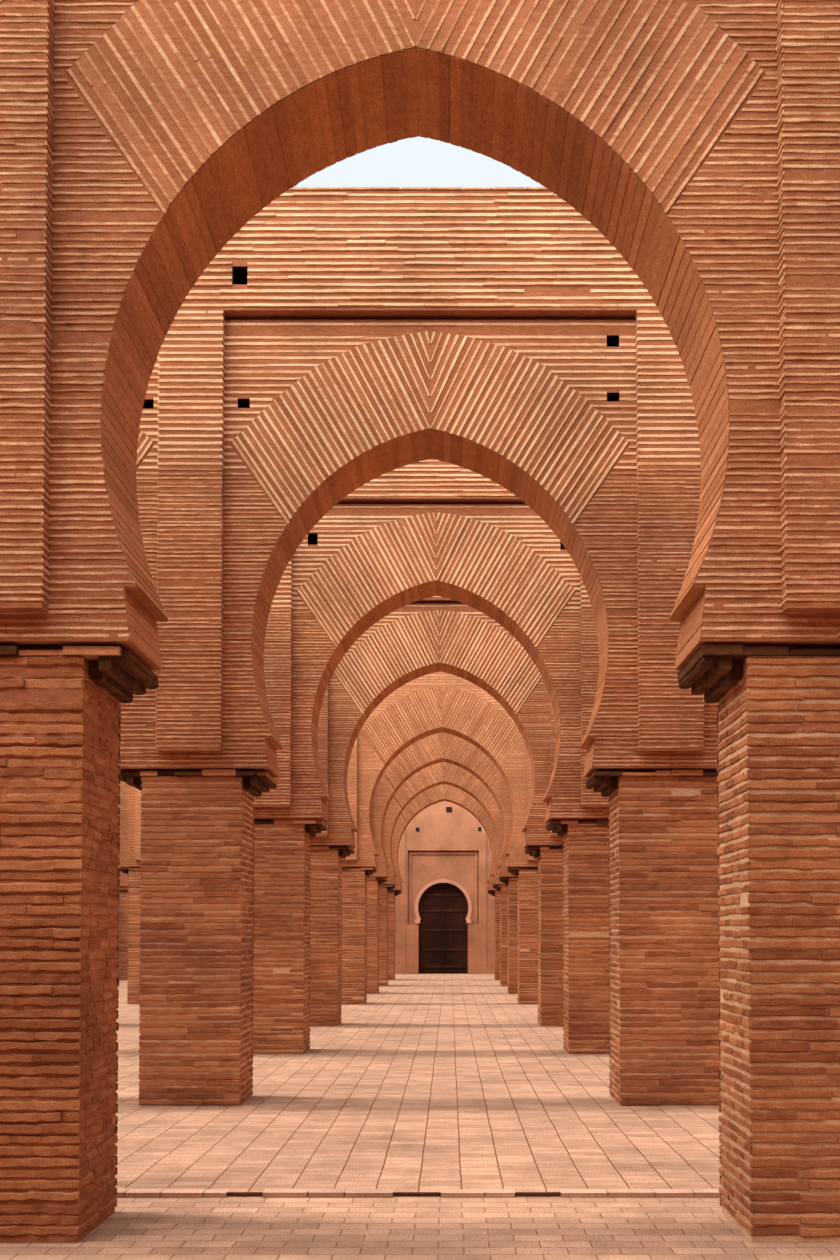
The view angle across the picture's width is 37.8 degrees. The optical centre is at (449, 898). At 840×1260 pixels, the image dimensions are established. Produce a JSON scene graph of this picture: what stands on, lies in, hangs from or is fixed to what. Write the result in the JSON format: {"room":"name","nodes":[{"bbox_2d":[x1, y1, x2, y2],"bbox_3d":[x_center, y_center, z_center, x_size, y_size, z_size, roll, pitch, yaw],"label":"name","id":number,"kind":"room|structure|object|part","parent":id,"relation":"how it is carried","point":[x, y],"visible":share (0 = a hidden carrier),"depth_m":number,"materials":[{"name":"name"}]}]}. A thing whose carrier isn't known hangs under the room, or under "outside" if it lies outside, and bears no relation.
{"room":"mosque","nodes":[
{"label":"mosque","id":0,"kind":"room"},
{"bbox_2d":[115,974,721,1191],"bbox_3d":[-0.188,2.470,28.969,24.800,0.001,42.640,0,-2,0],"label":"floor","id":1,"kind":"structure","parent":0,"point":[434,1082],"depth_m":10.96,"materials":[{"name":"tile"}]},
{"bbox_2d":[117,890,128,979],"bbox_3d":[-11.489,1.333,43.681,1.426,3.206,0.794,0,-2,0],"label":"brick pier","id":2,"kind":"object","parent":1,"relation":"on","point":[123,927],"visible":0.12,"depth_m":43.32,"materials":[{"name":"brick"}]},
{"bbox_2d":[119,867,141,1003],"bbox_3d":[-6.970,0.888,28.670,1.426,3.206,0.800,0,-2,0],"label":"brick pier","id":3,"kind":"object","parent":1,"relation":"on","point":[134,874],"visible":0.34,"depth_m":28.31,"materials":[{"name":"brick"}]},
{"bbox_2d":[118,769,276,1105],"bbox_3d":[-2.450,0.391,11.914,1.426,3.206,0.795,0,-2,0],"label":"brick pier","id":4,"kind":"object","parent":1,"relation":"on","point":[197,890],"visible":0.99,"depth_m":11.56,"materials":[{"name":"brick"}]},
{"bbox_2d":[118,187,718,777],"bbox_3d":[-0.188,-3.971,11.948,14.500,5.508,0.872,0,-2,0],"label":"arch","id":5,"kind":"object","parent":4,"relation":"on","point":[342,339],"visible":0.66,"depth_m":11.60,"materials":[{"name":"brick"}]},
{"bbox_3d":[-4.707,-3.381,11.976,4.520,4.330,0.742,0,-2,0],"label":"arch panel","id":6,"kind":"part","parent":5,"relation":"part of","materials":[{"name":"brick"}]},
{"bbox_3d":[-0.188,-3.381,11.976,4.520,4.330,0.742,0,-2,0],"label":"arch panel","id":7,"kind":"part","parent":5,"relation":"part of","materials":[{"name":"brick"}]},
{"bbox_3d":[4.332,-3.381,11.976,4.520,4.330,0.741,0,-2,0],"label":"arch panel","id":8,"kind":"part","parent":5,"relation":"part of","materials":[{"name":"brick"}]},
{"bbox_2d":[252,819,326,1053],"bbox_3d":[-2.450,0.539,16.920,1.426,3.206,0.787,0,-2,0],"label":"brick pier","id":9,"kind":"object","parent":1,"relation":"on","point":[282,892],"visible":0.6,"depth_m":16.56,"materials":[{"name":"brick"}]},
{"bbox_2d":[253,459,609,822],"bbox_3d":[-0.188,-3.823,16.951,14.500,5.508,0.873,0,-2,0],"label":"arch","id":10,"kind":"object","parent":9,"relation":"on","point":[420,530],"visible":0.39,"depth_m":16.64,"materials":[{"name":"brick"}]},
{"bbox_3d":[-4.707,-3.233,16.979,4.520,4.330,0.743,0,-2,0],"label":"arch panel","id":11,"kind":"part","parent":10,"relation":"part of","materials":[{"name":"brick"}]},
{"bbox_3d":[4.332,-3.233,16.979,4.520,4.330,0.743,0,-2,0],"label":"arch panel","id":12,"kind":"part","parent":10,"relation":"part of","materials":[{"name":"brick"}]},
{"bbox_2d":[309,846,354,1025],"bbox_3d":[-2.450,0.688,21.916,1.426,3.206,0.800,0,-2,0],"label":"brick pier","id":13,"kind":"object","parent":1,"relation":"on","point":[325,992],"visible":0.62,"depth_m":21.57,"materials":[{"name":"brick"}]},
{"bbox_2d":[119,596,563,847],"bbox_3d":[-0.188,-3.674,21.954,14.500,5.508,0.872,0,-2,0],"label":"arch","id":14,"kind":"object","parent":13,"relation":"on","point":[433,634],"visible":0.22,"depth_m":21.64,"materials":[{"name":"brick"}]},
{"bbox_3d":[-0.188,-3.084,21.983,4.520,4.330,0.740,0,-2,0],"label":"arch panel","id":15,"kind":"part","parent":14,"relation":"part of","materials":[{"name":"brick"}]},
{"bbox_2d":[341,867,376,1003],"bbox_3d":[-2.450,0.888,28.673,1.426,3.206,0.794,0,-2,0],"label":"brick pier","id":16,"kind":"object","parent":1,"relation":"on","point":[354,879],"visible":0.55,"depth_m":28.32,"materials":[{"name":"brick"}]},
{"bbox_2d":[128,672,719,867],"bbox_3d":[-0.188,-3.474,28.707,14.500,5.508,0.875,0,-2,0],"label":"arch","id":17,"kind":"object","parent":16,"relation":"on","point":[424,706],"visible":0.23,"depth_m":28.39,"materials":[{"name":"brick"}]},
{"bbox_3d":[-0.188,-3.074,28.744,4.520,4.710,0.737,0,-2,0],"label":"arch panel","id":18,"kind":"part","parent":17,"relation":"part of","materials":[{"name":"brick"}]},
{"bbox_2d":[366,877,387,993],"bbox_3d":[-2.450,1.036,33.676,1.426,3.206,0.794,0,-2,0],"label":"brick pier","id":19,"kind":"object","parent":1,"relation":"on","point":[373,883],"visible":0.46,"depth_m":33.33,"materials":[{"name":"brick"}]},
{"bbox_2d":[367,732,517,877],"bbox_3d":[-0.188,-3.325,33.710,14.500,5.508,0.875,0,-2,0],"label":"arch","id":20,"kind":"object","parent":19,"relation":"on","point":[433,749],"visible":0.08,"depth_m":33.40,"materials":[{"name":"brick"}]},
{"bbox_2d":[379,885,395,985],"bbox_3d":[-2.450,1.185,38.683,1.426,3.206,0.787,0,-2,0],"label":"brick pier","id":21,"kind":"object","parent":1,"relation":"on","point":[383,889],"visible":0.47,"depth_m":38.33,"materials":[{"name":"brick"}]},
{"bbox_2d":[382,762,504,884],"bbox_3d":[-0.188,-3.177,38.713,14.500,5.508,0.875,0,-2,0],"label":"arch","id":22,"kind":"object","parent":21,"relation":"on","point":[441,773],"visible":0.1,"depth_m":38.40,"materials":[{"name":"brick"}]},
{"bbox_2d":[388,890,401,979],"bbox_3d":[-2.450,1.333,43.678,1.426,3.206,0.800,0,-2,0],"label":"brick pier","id":23,"kind":"object","parent":1,"relation":"on","point":[391,894],"visible":0.38,"depth_m":43.33,"materials":[{"name":"brick"}]},
{"bbox_2d":[488,890,499,979],"bbox_3d":[2.071,1.333,43.681,1.426,3.206,0.794,0,-2,0],"label":"brick pier","id":24,"kind":"object","parent":1,"relation":"on","point":[495,893],"visible":0.36,"depth_m":43.33,"materials":[{"name":"brick"}]},
{"bbox_2d":[493,885,507,985],"bbox_3d":[2.071,1.185,38.679,1.426,3.206,0.794,0,-2,0],"label":"brick pier","id":25,"kind":"object","parent":1,"relation":"on","point":[502,888],"visible":0.37,"depth_m":38.33,"materials":[{"name":"brick"}]},
{"bbox_2d":[499,877,517,993],"bbox_3d":[2.071,1.036,33.673,1.426,3.206,0.800,0,-2,0],"label":"brick pier","id":26,"kind":"object","parent":1,"relation":"on","point":[511,882],"visible":0.38,"depth_m":33.33,"materials":[{"name":"brick"}]},
{"bbox_2d":[507,867,537,1003],"bbox_3d":[2.071,0.888,28.677,1.426,3.206,0.787,0,-2,0],"label":"brick pier","id":27,"kind":"object","parent":1,"relation":"on","point":[527,956],"visible":0.56,"depth_m":28.32,"materials":[{"name":"brick"}]},
{"bbox_2d":[525,846,563,1025],"bbox_3d":[2.071,0.688,21.919,1.426,3.206,0.794,0,-2,0],"label":"brick pier","id":28,"kind":"object","parent":1,"relation":"on","point":[550,858],"visible":0.45,"depth_m":21.56,"materials":[{"name":"brick"}]},
{"bbox_2d":[546,819,610,1053],"bbox_3d":[2.071,0.539,16.916,1.426,3.206,0.794,0,-2,0],"label":"brick pier","id":29,"kind":"object","parent":1,"relation":"on","point":[586,845],"visible":0.59,"depth_m":16.56,"materials":[{"name":"brick"}]},
{"bbox_2d":[585,770,720,1105],"bbox_3d":[2.071,0.391,11.910,1.426,3.206,0.799,0,-2,0],"label":"brick pier","id":30,"kind":"object","parent":1,"relation":"on","point":[664,1030],"visible":0.94,"depth_m":11.56,"materials":[{"name":"brick"}]},
{"bbox_2d":[0,1196,839,1259],"bbox_3d":[-0.188,1.695,1.816,24.800,0.001,11.730,0,-2,0],"label":"floor","id":31,"kind":"structure","parent":0,"point":[230,1227],"depth_m":6.74,"materials":[{"name":"ceramic"}]},
{"bbox_2d":[0,645,158,1242],"bbox_3d":[-2.450,0.242,6.913,1.426,3.206,0.799,0,-2,0],"label":"brick pier","id":32,"kind":"object","parent":31,"relation":"on","point":[60,719],"visible":1,"depth_m":6.57,"materials":[{"name":"brick"}]},
{"bbox_2d":[0,0,839,669],"bbox_3d":[-0.188,-4.120,6.945,14.500,5.508,0.874,0,-2,0],"label":"arch","id":33,"kind":"object","parent":32,"relation":"on","point":[700,139],"visible":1,"depth_m":6.62,"materials":[{"name":"brick"}]},
{"bbox_3d":[4.332,-3.530,6.973,4.520,4.330,0.742,0,-2,0],"label":"arch panel","id":34,"kind":"part","parent":33,"relation":"part of","materials":[{"name":"brick"}]},
{"bbox_2d":[115,1188,721,1197],"bbox_3d":[-0.181,1.856,7.686,24.813,0.046,0.125,0,-2,0],"label":"kerb","id":35,"kind":"object","parent":31,"relation":"on","point":[121,1192],"visible":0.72,"depth_m":7.63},
{"bbox_2d":[678,644,839,1242],"bbox_3d":[2.071,0.242,6.915,1.426,3.206,0.786,0,-2,0],"label":"brick pier","id":36,"kind":"object","parent":31,"relation":"on","point":[778,707],"visible":1,"depth_m":6.56,"materials":[{"name":"brick"}]},
{"bbox_2d":[395,801,494,973],"bbox_3d":[-0.278,-1.313,50.486,25.800,8.900,0.850,0,-2,0],"label":"wall","id":37,"kind":"structure","parent":0,"point":[444,842],"depth_m":50.15,"materials":[{"name":"paint"}]},
{"bbox_2d":[418,883,467,973],"bbox_3d":[-0.278,1.131,50.414,2.240,3.950,0.150,0,-2,0],"label":"door","id":38,"kind":"structure","parent":37,"relation":"in","point":[442,907],"depth_m":50.38,"materials":[{"name":"brown wood"}]},
{"bbox_3d":[-0.787,0.510,50.392,0.960,0.090,0.030,0,-2,0],"label":"rail","id":39,"kind":"part","parent":38,"relation":"part of","materials":[{"name":"brown wood"}]},
{"bbox_3d":[-0.787,1.310,50.368,0.960,0.090,0.030,0,-2,0],"label":"rail","id":40,"kind":"part","parent":38,"relation":"part of","materials":[{"name":"brown wood"}]},
{"bbox_3d":[-0.787,2.110,50.345,0.960,0.090,0.030,0,-2,0],"label":"rail","id":41,"kind":"part","parent":38,"relation":"part of","materials":[{"name":"brown wood"}]},
{"bbox_3d":[-0.787,2.809,50.324,0.960,0.090,0.030,0,-2,0],"label":"rail","id":42,"kind":"part","parent":38,"relation":"part of","materials":[{"name":"brown wood"}]},
{"bbox_3d":[-0.667,-0.140,50.411,0.720,0.090,0.030,0,-2,0],"label":"rail","id":43,"kind":"part","parent":38,"relation":"part of","materials":[{"name":"brown wood"}]},
{"bbox_3d":[0.113,-0.140,50.411,0.720,0.090,0.030,0,-2,0],"label":"rail","id":44,"kind":"part","parent":38,"relation":"part of","materials":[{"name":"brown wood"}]},
{"bbox_3d":[0.233,0.510,50.392,0.960,0.090,0.030,0,-2,0],"label":"rail","id":45,"kind":"part","parent":38,"relation":"part of","materials":[{"name":"brown wood"}]},
{"bbox_3d":[0.233,1.310,50.368,0.960,0.090,0.030,0,-2,0],"label":"rail","id":46,"kind":"part","parent":38,"relation":"part of","materials":[{"name":"brown wood"}]},
{"bbox_3d":[0.233,2.110,50.345,0.960,0.090,0.030,0,-2,0],"label":"rail","id":47,"kind":"part","parent":38,"relation":"part of","materials":[{"name":"brown wood"}]},
{"bbox_3d":[0.233,2.809,50.324,0.960,0.090,0.030,0,-2,0],"label":"rail","id":48,"kind":"part","parent":38,"relation":"part of","materials":[{"name":"brown wood"}]},
{"bbox_3d":[-0.278,0.124,50.203,2.339,1.810,0.330,0,-2,0],"label":"door moulding","id":49,"kind":"part","parent":37,"relation":"part of","materials":[{"name":"paint"}]},
{"bbox_2d":[446,807,451,811],"bbox_3d":[-0.037,-3.623,50.184,0.240,0.220,0.032,0,-2,0],"label":"air vent","id":50,"kind":"object","parent":37,"relation":"in","point":[448,809],"depth_m":50.17,"materials":[{"name":"black"}]},
{"bbox_3d":[-6.970,1.334,43.685,1.426,3.206,0.787,0,-2,0],"label":"brick pier","id":51,"kind":"object","parent":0,"visible":0},
{"bbox_2d":[117,781,496,890],"bbox_3d":[-0.188,-3.028,43.716,23.540,5.508,0.873,0,-2,0],"label":"arch","id":52,"kind":"object","parent":51,"relation":"on","point":[444,792],"visible":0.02,"depth_m":43.39,"materials":[{"name":"brick"}]},
{"bbox_3d":[-0.188,-2.628,43.752,4.520,4.710,0.738,0,-2,0],"label":"arch panel","id":53,"kind":"part","parent":52,"relation":"part of","materials":[{"name":"paint"}]}
]}

